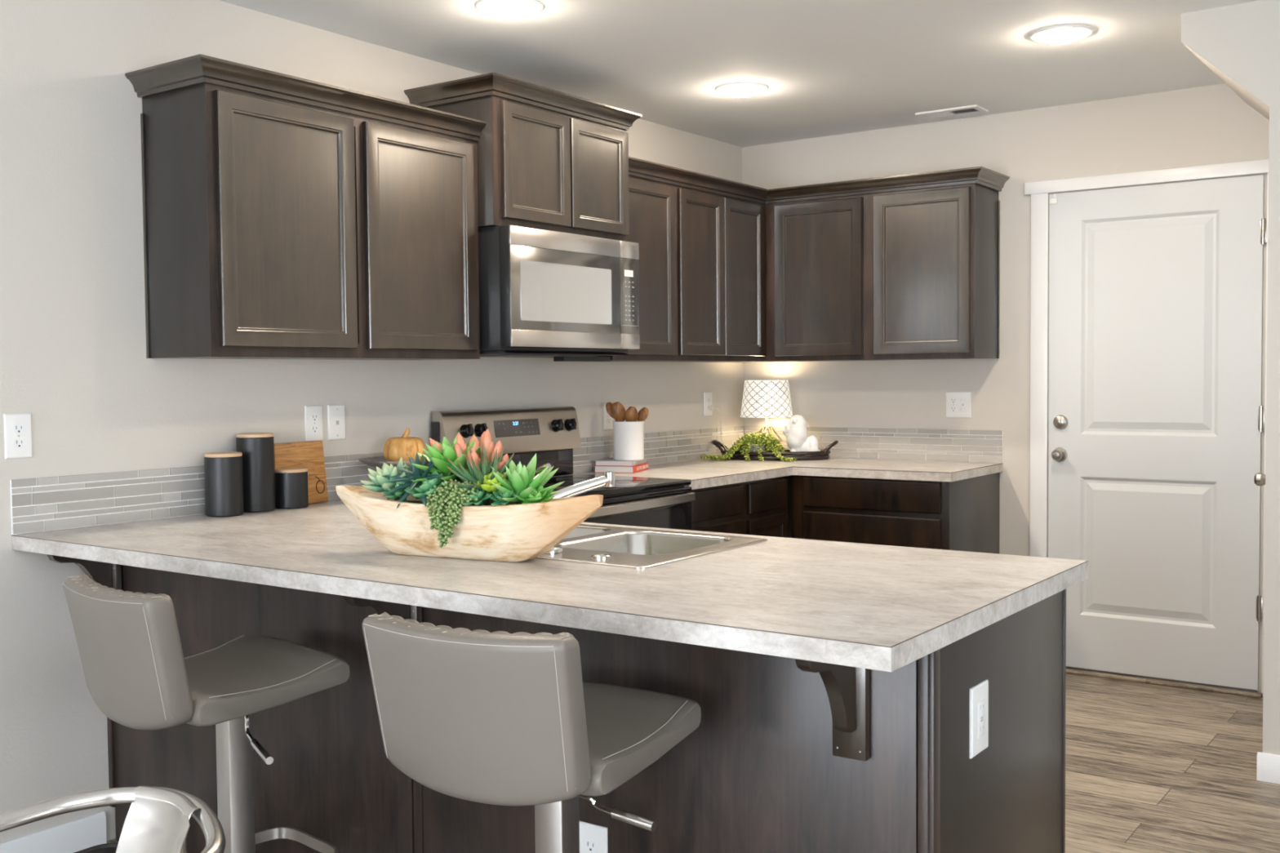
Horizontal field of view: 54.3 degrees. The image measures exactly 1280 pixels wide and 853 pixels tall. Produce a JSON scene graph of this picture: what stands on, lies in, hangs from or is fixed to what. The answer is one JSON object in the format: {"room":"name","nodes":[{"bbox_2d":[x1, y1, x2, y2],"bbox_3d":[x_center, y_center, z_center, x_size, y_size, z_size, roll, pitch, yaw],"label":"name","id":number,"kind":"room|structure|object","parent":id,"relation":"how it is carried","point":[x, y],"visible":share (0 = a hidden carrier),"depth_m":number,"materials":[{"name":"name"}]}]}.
{"room":"kitchen","nodes":[
{"label":"kitchen","id":0,"kind":"room"},
{"bbox_2d":[0,0,743,843],"bbox_3d":[-1.960,-0.031,3.098,0.150,2.499,8.400,1,3,35],"label":"wall","id":1,"kind":"structure","parent":0,"point":[73,328],"depth_m":3.58,"materials":[{"name":"grey paint"}]},
{"bbox_2d":[3,413,32,458],"bbox_3d":[-1.676,0.026,3.362,0.008,0.120,0.074,1,3,35],"label":"wall outlet","id":2,"kind":"object","parent":1,"relation":"attached to","point":[17,427],"visible":1,"depth_m":3.36,"materials":[{"name":"white plastic"}]},
{"bbox_2d":[12,423,25,434],"bbox_3d":[-1.673,0.006,3.360,0.001,0.027,0.033,1,3,35],"label":"socket","id":3,"kind":"object","parent":2,"relation":"attached to","point":[17,428],"depth_m":3.36,"materials":[{"name":"grey plastic"}]},
{"bbox_2d":[13,438,25,448],"bbox_3d":[-1.673,0.045,3.361,0.001,0.027,0.033,1,3,35],"label":"socket","id":4,"kind":"object","parent":2,"relation":"attached to","point":[17,442],"depth_m":3.36,"materials":[{"name":"white plastic"}]},
{"bbox_2d":[0,811,106,852],"bbox_3d":[-2.927,1.243,1.631,0.014,0.090,4.795,1,3,35],"label":"baseboard","id":5,"kind":"structure","parent":1,"relation":"attached to","point":[74,836],"depth_m":3.48,"materials":[{"name":"white"}]},
{"bbox_2d":[124,53,486,359],"bbox_3d":[-1.007,-0.629,3.984,0.355,0.822,1.148,1,3,35],"label":"upper cabinet","id":6,"kind":"object","parent":1,"relation":"attached to","point":[285,216],"visible":1,"depth_m":3.73,"materials":[{"name":"brown wood"}]},
{"bbox_2d":[304,404,323,441],"bbox_3d":[-1.092,-0.011,4.181,0.008,0.120,0.074,1,3,35],"label":"wall outlet","id":7,"kind":"object","parent":1,"relation":"attached to","point":[313,414],"visible":1,"depth_m":4.17,"materials":[{"name":"white plastic"}]},
{"bbox_2d":[310,413,318,422],"bbox_3d":[-1.090,-0.030,4.178,0.001,0.027,0.033,1,3,35],"label":"socket","id":8,"kind":"object","parent":7,"relation":"attached to","point":[313,417],"depth_m":4.18,"materials":[{"name":"grey plastic"}]},
{"bbox_2d":[311,425,319,433],"bbox_3d":[-1.090,0.009,4.180,0.001,0.027,0.033,1,3,35],"label":"socket","id":9,"kind":"object","parent":7,"relation":"attached to","point":[314,428],"depth_m":4.18,"materials":[{"name":"grey plastic"}]},
{"bbox_2d":[327,404,345,440],"bbox_3d":[-1.036,-0.014,4.261,0.008,0.120,0.074,1,3,35],"label":"wall jack","id":10,"kind":"object","parent":1,"relation":"attached to","point":[335,413],"visible":1,"depth_m":4.25,"materials":[{"name":"white plastic"}]},
{"bbox_2d":[9,426,743,534],"bbox_3d":[-0.575,0.145,4.912,0.008,0.149,3.840,1,3,35],"label":"tile backsplash","id":11,"kind":"structure","parent":1,"relation":"attached to","point":[38,504],"depth_m":3.69,"materials":[{"name":"white tile"}]},
{"bbox_2d":[404,72,641,241],"bbox_3d":[-0.419,-0.971,4.735,0.431,0.508,0.874,1,3,35],"label":"upper cabinet","id":12,"kind":"object","parent":1,"relation":"attached to","point":[548,158],"visible":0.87,"depth_m":4.52,"materials":[{"name":"brown wood"}]},
{"bbox_2d":[478,225,639,361],"bbox_3d":[-0.407,-0.481,4.745,0.452,0.468,0.764,1,3,35],"label":"microwave","id":13,"kind":"object","parent":12,"relation":"attached to","point":[561,296],"visible":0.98,"depth_m":4.52,"materials":[{"name":"silver metal"}]},
{"bbox_2d":[602,402,613,430],"bbox_3d":[-0.139,-0.045,5.520,0.008,0.120,0.074,1,3,35],"label":"wall outlet","id":14,"kind":"object","parent":1,"relation":"attached to","point":[607,420],"visible":0.62,"depth_m":5.51,"materials":[{"name":"white plastic"}]},
{"bbox_2d":[606,417,611,423],"bbox_3d":[-0.136,-0.025,5.519,0.001,0.027,0.033,1,3,35],"label":"socket","id":15,"kind":"object","parent":14,"relation":"attached to","point":[608,420],"depth_m":5.52,"materials":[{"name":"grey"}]},
{"bbox_2d":[553,156,779,362],"bbox_3d":[0.228,-0.708,5.718,0.355,0.818,1.545,1,3,35],"label":"upper cabinet","id":16,"kind":"object","parent":1,"relation":"attached to","point":[700,237],"visible":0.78,"depth_m":5.50,"materials":[{"name":"brown wood"}]},
{"bbox_2d":[703,391,712,416],"bbox_3d":[0.339,-0.112,6.190,0.008,0.120,0.074,1,3,35],"label":"wall outlet","id":17,"kind":"object","parent":1,"relation":"attached to","point":[708,401],"visible":1,"depth_m":6.18,"materials":[{"name":"white plastic"}]},
{"bbox_2d":[106,672,1279,852],"bbox_3d":[0.455,1.304,1.439,6.050,0.080,8.700,1,3,35],"label":"floor","id":18,"kind":"structure","parent":0,"point":[1150,768],"depth_m":4.11,"materials":[{"name":"wood"}]},
{"bbox_2d":[0,785,225,852],"bbox_3d":[-0.827,0.925,1.748,0.484,0.675,0.539,1,3,35],"label":"tub chair","id":19,"kind":"object","parent":18,"relation":"on","point":[157,820],"visible":1,"depth_m":1.95,"materials":[{"name":"silver metal"}]},
{"bbox_2d":[74,843,118,852],"bbox_3d":[-1.061,1.034,2.117,0.331,0.432,0.581,1,3,35],"label":"seat","id":20,"kind":"object","parent":19,"relation":"attached to","point":[106,847],"visible":0.71,"depth_m":2.39,"materials":[{"name":"black leather"}]},
{"bbox_2d":[85,846,117,852],"bbox_3d":[-1.063,0.861,2.110,0.315,0.081,0.565,1,3,35],"label":"cushion","id":21,"kind":"object","parent":20,"relation":"on","point":[93,849],"depth_m":2.39,"materials":[{"name":"black leather"}]},
{"bbox_2d":[62,574,350,852],"bbox_3d":[-0.931,0.772,2.747,0.469,0.903,0.519,2,3,43],"label":"bar stool","id":22,"kind":"object","parent":18,"relation":"on","point":[136,672],"visible":1,"depth_m":2.62,"materials":[{"name":"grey leather"}]},
{"bbox_2d":[362,612,701,852],"bbox_3d":[-0.146,0.775,2.217,0.498,0.925,0.519,1,3,30],"label":"bar stool","id":23,"kind":"object","parent":18,"relation":"on","point":[497,717],"visible":1,"depth_m":2.02,"materials":[{"name":"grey leather"}]},
{"bbox_2d":[431,406,695,530],"bbox_3d":[-0.268,0.526,4.759,0.663,1.183,0.800,1,3,35],"label":"stove","id":24,"kind":"object","parent":18,"relation":"on","point":[552,433],"visible":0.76,"depth_m":4.82,"materials":[{"name":"silver metal"}]},
{"bbox_2d":[542,474,691,497],"bbox_3d":[-0.256,0.229,4.736,0.555,0.020,0.800,1,3,35],"label":"cooktop","id":25,"kind":"object","parent":24,"relation":"in","point":[624,486],"depth_m":4.75,"materials":[{"name":"black"}]},
{"bbox_2d":[106,564,1066,852],"bbox_3d":[-0.299,0.765,3.165,2.501,0.874,0.748,1,3,35],"label":"base cabinet","id":26,"kind":"object","parent":18,"relation":"on","point":[759,772],"visible":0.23,"depth_m":2.49,"materials":[{"name":"brown wood"}]},
{"bbox_2d":[46,554,121,590],"bbox_3d":[-1.544,0.440,3.458,0.065,0.226,0.194,1,3,35],"label":"bracket","id":27,"kind":"object","parent":26,"relation":"attached to","point":[105,574],"visible":0.24,"depth_m":3.48,"materials":[{"name":"brown wood"}]},
{"bbox_2d":[342,595,422,622],"bbox_3d":[-0.577,0.459,2.769,0.065,0.226,0.194,1,3,35],"label":"bracket","id":28,"kind":"object","parent":26,"relation":"attached to","point":[406,611],"visible":0.24,"depth_m":2.78,"materials":[{"name":"brown wood"}]},
{"bbox_2d":[11,498,1088,671],"bbox_3d":[-0.208,0.302,3.248,2.541,0.039,1.545,1,3,35],"label":"countertop","id":29,"kind":"structure","parent":26,"relation":"on","point":[886,608],"depth_m":2.53,"materials":[{"name":"laminate"}]},
{"bbox_2d":[204,452,244,516],"bbox_3d":[-1.267,0.175,3.798,0.111,0.190,0.111,1,3,35],"label":"canister","id":30,"kind":"object","parent":29,"relation":"on","point":[223,471],"visible":1,"depth_m":3.75,"materials":[{"name":"black ceramic"}]},
{"bbox_2d":[235,432,275,512],"bbox_3d":[-1.206,0.143,3.915,0.113,0.243,0.113,1,3,35],"label":"canister","id":31,"kind":"object","parent":29,"relation":"on","point":[257,449],"visible":0.96,"depth_m":3.87,"materials":[{"name":"black ceramic"}]},
{"bbox_2d":[274,467,308,508],"bbox_3d":[-1.123,0.198,4.013,0.106,0.125,0.106,1,3,35],"label":"canister","id":32,"kind":"object","parent":29,"relation":"on","point":[291,491],"visible":0.95,"depth_m":3.97,"materials":[{"name":"black ceramic"}]},
{"bbox_2d":[274,440,328,503],"bbox_3d":[-1.118,0.154,4.088,0.036,0.206,0.215,1,3,35],"label":"cutting board","id":33,"kind":"object","parent":29,"relation":"on","point":[308,455],"visible":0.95,"depth_m":4.11,"materials":[{"name":"brown wood"}]},
{"bbox_2d":[358,456,415,468],"bbox_3d":[-0.795,0.177,4.286,0.336,0.138,0.336,1,3,35],"label":"cake stand","id":34,"kind":"object","parent":29,"relation":"on","point":[375,462],"visible":0.16,"depth_m":4.18,"materials":[{"name":"grey"}]},
{"bbox_2d":[383,427,426,462],"bbox_3d":[-0.816,0.071,4.321,0.145,0.132,0.146,1,3,35],"label":"pumpkin","id":35,"kind":"object","parent":34,"relation":"on","point":[403,446],"visible":0.7,"depth_m":4.26,"materials":[{"name":"orange wood"}]},
{"bbox_2d":[335,484,603,561],"bbox_3d":[-0.407,0.223,2.870,0.721,0.154,0.170,1,3,26],"label":"dough bowl","id":36,"kind":"object","parent":29,"relation":"on","point":[512,532],"visible":0.95,"depth_m":2.78,"materials":[{"name":"brown wood"}]},
{"bbox_2d":[360,457,407,500],"bbox_3d":[-0.589,0.124,2.934,0.134,0.103,0.129,1,3,35],"label":"succulent","id":37,"kind":"object","parent":36,"relation":"in","point":[379,483],"visible":0.7,"depth_m":2.91,"materials":[{"name":"green plant"}]},
{"bbox_2d":[382,478,409,502],"bbox_3d":[-0.558,0.147,2.888,0.078,0.061,0.076,1,3,35],"label":"succulent","id":38,"kind":"object","parent":36,"relation":"in","point":[399,493],"visible":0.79,"depth_m":2.88,"materials":[{"name":"green plant"}]},
{"bbox_2d":[405,464,421,499],"bbox_3d":[-0.531,0.130,2.972,0.142,0.088,0.132,1,3,35],"label":"succulent","id":39,"kind":"object","parent":36,"relation":"in","point":[407,467],"visible":0.06,"depth_m":2.95,"materials":[{"name":"green plant"}]},
{"bbox_2d":[398,454,428,471],"bbox_3d":[-0.491,0.111,2.947,0.165,0.105,0.166,1,3,35],"label":"succulent","id":40,"kind":"object","parent":36,"relation":"in","point":[422,459],"visible":0.1,"depth_m":2.90,"materials":[{"name":"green plant"}]},
{"bbox_2d":[382,453,454,508],"bbox_3d":[-0.508,0.123,2.883,0.174,0.126,0.184,-1,2,-11],"label":"succulent","id":41,"kind":"object","parent":36,"relation":"in","point":[415,473],"visible":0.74,"depth_m":2.86,"materials":[{"name":"green plant"}]},
{"bbox_2d":[404,471,450,497],"bbox_3d":[-0.482,0.138,2.852,0.106,0.070,0.098,1,3,35],"label":"succulent","id":42,"kind":"object","parent":36,"relation":"in","point":[424,486],"visible":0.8,"depth_m":2.83,"materials":[{"name":"green plant"}]},
{"bbox_2d":[410,431,480,483],"bbox_3d":[-0.432,0.087,2.899,0.214,0.147,0.196,1,3,35],"label":"succulent","id":43,"kind":"object","parent":36,"relation":"in","point":[438,458],"visible":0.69,"depth_m":2.86,"materials":[{"name":"green plant"}]},
{"bbox_2d":[426,479,479,547],"bbox_3d":[-0.416,0.194,2.795,0.137,0.151,0.077,1,3,29],"label":"succulent","id":44,"kind":"object","parent":36,"relation":"in","point":[450,491],"visible":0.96,"depth_m":2.77,"materials":[{"name":"green plant"}]},
{"bbox_2d":[429,429,508,483],"bbox_3d":[-0.394,0.087,2.884,0.090,0.165,0.201,-3,3,-43],"label":"succulent","id":45,"kind":"object","parent":36,"relation":"in","point":[486,438],"visible":0.5,"depth_m":2.86,"materials":[{"name":"pink plant"}]},
{"bbox_2d":[462,484,491,505],"bbox_3d":[-0.365,0.151,2.769,0.082,0.061,0.077,1,3,35],"label":"succulent","id":46,"kind":"object","parent":36,"relation":"in","point":[481,496],"visible":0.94,"depth_m":2.76,"materials":[{"name":"green plant"}]},
{"bbox_2d":[444,442,522,505],"bbox_3d":[-0.353,0.109,2.800,0.172,0.141,0.168,-2,3,-25],"label":"succulent","id":47,"kind":"object","parent":36,"relation":"in","point":[477,473],"visible":0.7,"depth_m":2.80,"materials":[{"name":"green plant"}]},
{"bbox_2d":[457,471,509,503],"bbox_3d":[-0.340,0.132,2.894,0.158,0.103,0.153,1,3,35],"label":"succulent","id":48,"kind":"object","parent":36,"relation":"in","point":[505,473],"visible":0.02,"depth_m":2.87,"materials":[{"name":"green plant"}]},
{"bbox_2d":[477,472,505,493],"bbox_3d":[-0.331,0.131,2.774,0.059,0.058,0.065,-1,2,-17],"label":"succulent","id":49,"kind":"object","parent":36,"relation":"in","point":[487,486],"visible":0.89,"depth_m":2.76,"materials":[{"name":"green plant"}]},
{"bbox_2d":[486,486,519,506],"bbox_3d":[-0.299,0.156,2.755,0.075,0.051,0.073,1,3,35],"label":"succulent","id":50,"kind":"object","parent":36,"relation":"in","point":[498,495],"visible":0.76,"depth_m":2.75,"materials":[{"name":"green plant"}]},
{"bbox_2d":[476,453,564,504],"bbox_3d":[-0.261,0.136,2.789,0.185,0.144,0.194,-2,3,-30],"label":"succulent","id":51,"kind":"object","parent":36,"relation":"in","point":[520,479],"visible":0.8,"depth_m":2.76,"materials":[{"name":"green plant"}]},
{"bbox_2d":[513,484,554,503],"bbox_3d":[-0.232,0.158,2.756,0.088,0.061,0.092,1,3,35],"label":"succulent","id":52,"kind":"object","parent":36,"relation":"in","point":[544,496],"visible":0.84,"depth_m":2.75,"materials":[{"name":"green plant"}]},
{"bbox_2d":[533,463,615,553],"bbox_3d":[-0.235,0.183,3.010,0.276,0.210,0.236,1,3,35],"label":"kitchen faucet","id":53,"kind":"object","parent":29,"relation":"on","point":[607,480],"visible":0.34,"depth_m":2.99,"materials":[{"name":"silver metal"}]},
{"bbox_2d":[534,524,767,568],"bbox_3d":[-0.150,0.376,3.111,0.777,0.196,0.550,1,3,35],"label":"sink","id":54,"kind":"object","parent":29,"relation":"in","point":[606,545],"visible":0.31,"depth_m":3.16,"materials":[{"name":"silver metal"}]},
{"bbox_2d":[579,820,608,852],"bbox_3d":[-0.100,0.884,2.571,0.078,0.128,0.008,1,3,35],"label":"wall outlet","id":55,"kind":"object","parent":26,"relation":"attached to","point":[593,837],"visible":0.94,"depth_m":2.56,"materials":[{"name":"white plastic"}]},
{"bbox_2d":[584,839,597,852],"bbox_3d":[-0.102,0.864,2.568,0.033,0.027,0.001,1,3,35],"label":"socket","id":56,"kind":"object","parent":55,"relation":"attached to","point":[590,845],"depth_m":2.57,"materials":[{"name":"white plastic"}]},
{"bbox_2d":[794,658,869,761],"bbox_3d":[0.321,0.476,2.131,0.065,0.226,0.194,1,3,35],"label":"bracket","id":57,"kind":"object","parent":26,"relation":"attached to","point":[847,687],"visible":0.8,"depth_m":2.18,"materials":[{"name":"brown wood"}]},
{"bbox_2d":[969,679,988,759],"bbox_3d":[0.627,0.539,2.299,0.008,0.128,0.085,1,3,35],"label":"wall outlet","id":58,"kind":"object","parent":26,"relation":"attached to","point":[979,694],"visible":1,"depth_m":2.29,"materials":[{"name":"white plastic"}]},
{"bbox_2d":[977,699,985,738],"bbox_3d":[0.629,0.539,2.297,0.001,0.066,0.033,1,3,35],"label":"socket","id":59,"kind":"object","parent":58,"relation":"attached to","point":[981,703],"depth_m":2.30,"materials":[{"name":"grey plastic"}]},
{"bbox_2d":[685,475,787,537],"bbox_3d":[0.188,0.667,5.462,0.626,0.875,0.834,1,3,35],"label":"base cabinet","id":60,"kind":"object","parent":18,"relation":"on","point":[757,507],"visible":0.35,"depth_m":5.31,"materials":[{"name":"brown wood"}]},
{"bbox_2d":[791,472,999,554],"bbox_3d":[1.163,0.650,5.677,0.745,0.875,0.626,1,3,35],"label":"base cabinet","id":61,"kind":"object","parent":18,"relation":"on","point":[961,515],"visible":0.38,"depth_m":5.41,"materials":[{"name":"brown wood"}]},
{"bbox_2d":[564,457,1002,489],"bbox_3d":[0.669,0.204,5.486,1.370,0.039,1.478,1,3,35],"label":"countertop","id":62,"kind":"structure","parent":61,"relation":"on","point":[702,473],"depth_m":5.47,"materials":[{"name":"laminate"}]},
{"bbox_2d":[595,462,648,473],"bbox_3d":[-0.078,0.179,5.430,0.177,0.030,0.232,0,2,16],"label":"book","id":63,"kind":"object","parent":62,"relation":"on","point":[642,467],"visible":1,"depth_m":5.33,"materials":[{"name":"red paper"}]},
{"bbox_2d":[595,457,646,466],"bbox_3d":[-0.082,0.153,5.433,0.168,0.021,0.222,0,2,15],"label":"book","id":64,"kind":"object","parent":63,"relation":"on","point":[607,461],"visible":0.94,"depth_m":5.33,"materials":[{"name":"white paper"}]},
{"bbox_2d":[612,420,644,460],"bbox_3d":[-0.050,0.060,5.383,0.136,0.167,0.136,1,3,35],"label":"utensil crock","id":65,"kind":"object","parent":64,"relation":"on","point":[628,437],"visible":0.95,"depth_m":5.33,"materials":[{"name":"white ceramic"}]},
{"bbox_2d":[605,402,616,421],"bbox_3d":[-0.077,0.013,5.398,0.140,0.237,0.041,0,2,16],"label":"wooden spoon","id":66,"kind":"object","parent":65,"relation":"in","point":[608,406],"visible":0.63,"depth_m":5.39,"materials":[{"name":"brown wood"}]},
{"bbox_2d":[611,401,626,422],"bbox_3d":[-0.073,0.012,5.370,0.098,0.240,0.024,-1,2,-15],"label":"wooden spoon","id":67,"kind":"object","parent":65,"relation":"in","point":[618,410],"visible":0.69,"depth_m":5.36,"materials":[{"name":"brown wood"}]},
{"bbox_2d":[625,406,638,422],"bbox_3d":[-0.043,0.022,5.366,0.063,0.218,0.037,1,3,35],"label":"wooden spoon","id":68,"kind":"object","parent":65,"relation":"in","point":[631,414],"visible":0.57,"depth_m":5.35,"materials":[{"name":"brown wood"}]},
{"bbox_2d":[636,407,648,421],"bbox_3d":[-0.024,0.024,5.390,0.122,0.215,0.029,-1,2,-8],"label":"wooden spoon","id":69,"kind":"object","parent":65,"relation":"in","point":[642,413],"visible":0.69,"depth_m":5.38,"materials":[{"name":"brown wood"}]},
{"bbox_2d":[700,431,797,462],"bbox_3d":[0.547,0.097,6.087,0.478,0.141,0.254,0,2,18],"label":"trailing plant","id":70,"kind":"object","parent":62,"relation":"on","point":[757,442],"visible":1,"depth_m":6.04,"materials":[{"name":"green plant"}]},
{"bbox_2d":[712,440,838,460],"bbox_3d":[0.664,0.112,6.143,0.621,0.092,0.308,0,2,14],"label":"serving tray","id":71,"kind":"object","parent":62,"relation":"on","point":[823,454],"visible":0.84,"depth_m":6.02,"materials":[{"name":"brown wood"}]},
{"bbox_2d":[708,380,792,456],"bbox_3d":[0.575,-0.041,6.191,0.400,0.375,0.262,-2,3,-33],"label":"table lamp","id":72,"kind":"object","parent":71,"relation":"on","point":[766,399],"visible":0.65,"depth_m":6.12,"materials":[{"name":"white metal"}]},
{"bbox_2d":[782,414,820,456],"bbox_3d":[0.784,0.050,6.063,0.188,0.216,0.094,0,2,14],"label":"animal figurine","id":73,"kind":"object","parent":71,"relation":"on","point":[795,430],"visible":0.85,"depth_m":6.03,"materials":[{"name":"white ceramic"}]},
{"bbox_2d":[1066,667,1262,697],"bbox_3d":[2.166,1.085,5.323,0.886,0.014,0.042,1,3,35],"label":"trim","id":74,"kind":"structure","parent":18,"relation":"on","point":[1214,689],"depth_m":5.27,"materials":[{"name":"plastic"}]},
{"bbox_2d":[218,0,1261,146],"bbox_3d":[0.431,-1.282,1.335,6.050,0.100,8.700,1,3,35],"label":"ceiling","id":75,"kind":"structure","parent":0,"point":[828,68],"depth_m":4.52,"materials":[{"name":"white paint"}]},
{"bbox_2d":[475,0,543,18],"bbox_3d":[-0.412,-1.314,3.943,0.216,0.030,0.216,1,3,35],"label":"recessed light","id":76,"kind":"object","parent":75,"relation":"in","point":[508,9],"visible":1,"depth_m":3.91,"materials":[{"name":"white"}]},
{"bbox_2d":[715,82,768,97],"bbox_3d":[0.416,-1.368,5.101,0.216,0.030,0.216,1,3,35],"label":"recessed light","id":77,"kind":"object","parent":75,"relation":"in","point":[733,89],"visible":1,"depth_m":5.05,"materials":[{"name":"white"}]},
{"bbox_2d":[915,104,988,119],"bbox_3d":[1.397,-1.407,5.592,0.285,0.009,0.147,1,3,35],"label":"ceiling vent","id":78,"kind":"object","parent":75,"relation":"in","point":[970,109],"visible":1,"depth_m":5.58,"materials":[{"name":"white plastic"}]},
{"bbox_2d":[1028,24,1094,44],"bbox_3d":[1.458,-1.347,4.318,0.216,0.030,0.216,1,3,35],"label":"recessed light","id":79,"kind":"object","parent":75,"relation":"in","point":[1064,33],"visible":1,"depth_m":4.27,"materials":[{"name":"white"}]},
{"bbox_2d":[742,83,1269,693],"bbox_3d":[2.922,-0.146,4.867,6.050,2.499,0.150,1,3,35],"label":"wall","id":80,"kind":"structure","parent":0,"point":[1207,125],"depth_m":5.66,"materials":[{"name":"grey paint"}]},
{"bbox_2d":[744,426,1003,462],"bbox_3d":[1.097,0.082,6.080,1.364,0.149,0.008,1,3,35],"label":"tile backsplash","id":81,"kind":"structure","parent":80,"relation":"attached to","point":[907,444],"depth_m":5.94,"materials":[{"name":"white tile"}]},
{"bbox_2d":[764,166,1009,361],"bbox_3d":[1.123,-0.720,5.811,1.092,0.818,0.355,1,3,35],"label":"upper cabinet","id":82,"kind":"object","parent":80,"relation":"attached to","point":[901,267],"visible":1,"depth_m":5.65,"materials":[{"name":"brown wood"}]},
{"bbox_2d":[946,391,971,417],"bbox_3d":[1.480,-0.101,5.798,0.122,0.120,0.008,1,3,35],"label":"wall outlet","id":83,"kind":"object","parent":80,"relation":"attached to","point":[958,404],"visible":1,"depth_m":5.79,"materials":[{"name":"white plastic"}]},
{"bbox_2d":[950,397,956,403],"bbox_3d":[1.460,-0.121,5.809,0.033,0.027,0.001,1,3,35],"label":"socket","id":84,"kind":"object","parent":83,"relation":"attached to","point":[953,400],"depth_m":5.81,"materials":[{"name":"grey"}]},
{"bbox_2d":[950,405,956,412],"bbox_3d":[1.460,-0.082,5.810,0.033,0.027,0.001,1,3,35],"label":"socket","id":85,"kind":"object","parent":83,"relation":"attached to","point":[953,408],"depth_m":5.81,"materials":[{"name":"grey plastic"}]},
{"bbox_2d":[959,397,966,412],"bbox_3d":[1.497,-0.101,5.783,0.033,0.066,0.001,1,3,35],"label":"socket","id":86,"kind":"object","parent":83,"relation":"attached to","point":[962,401],"depth_m":5.78,"materials":[{"name":"grey plastic"}]},
{"bbox_2d":[1024,159,1268,696],"bbox_3d":[2.173,0.007,5.299,1.086,2.172,0.026,1,3,35],"label":"trim","id":87,"kind":"structure","parent":80,"relation":"attached to","point":[1039,191],"depth_m":5.54,"materials":[{"name":"white wood"}]},
{"bbox_2d":[1048,174,1266,692],"bbox_3d":[2.159,0.036,5.281,0.871,2.110,0.074,1,3,35],"label":"door","id":88,"kind":"structure","parent":80,"relation":"in","point":[1156,415],"depth_m":5.28,"materials":[{"name":"white wood"}]},
{"bbox_2d":[1181,0,1279,755],"bbox_3d":[3.566,-0.102,3.598,3.529,2.499,1.172,1,3,35],"label":"wall","id":89,"kind":"structure","parent":0,"point":[1239,43],"depth_m":3.99,"materials":[{"name":"grey paint"}]},
{"bbox_2d":[1253,472,1265,486],"bbox_3d":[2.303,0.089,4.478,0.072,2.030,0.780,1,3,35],"label":"door knob","id":90,"kind":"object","parent":89,"relation":"in","point":[1260,477],"depth_m":4.21,"materials":[{"name":"silver metal"}]},
{"bbox_2d":[1256,751,1279,784],"bbox_3d":[3.274,1.125,3.135,3.128,0.090,0.014,1,3,35],"label":"baseboard","id":91,"kind":"structure","parent":89,"relation":"attached to","point":[1268,764],"depth_m":4.02,"materials":[{"name":"white"}]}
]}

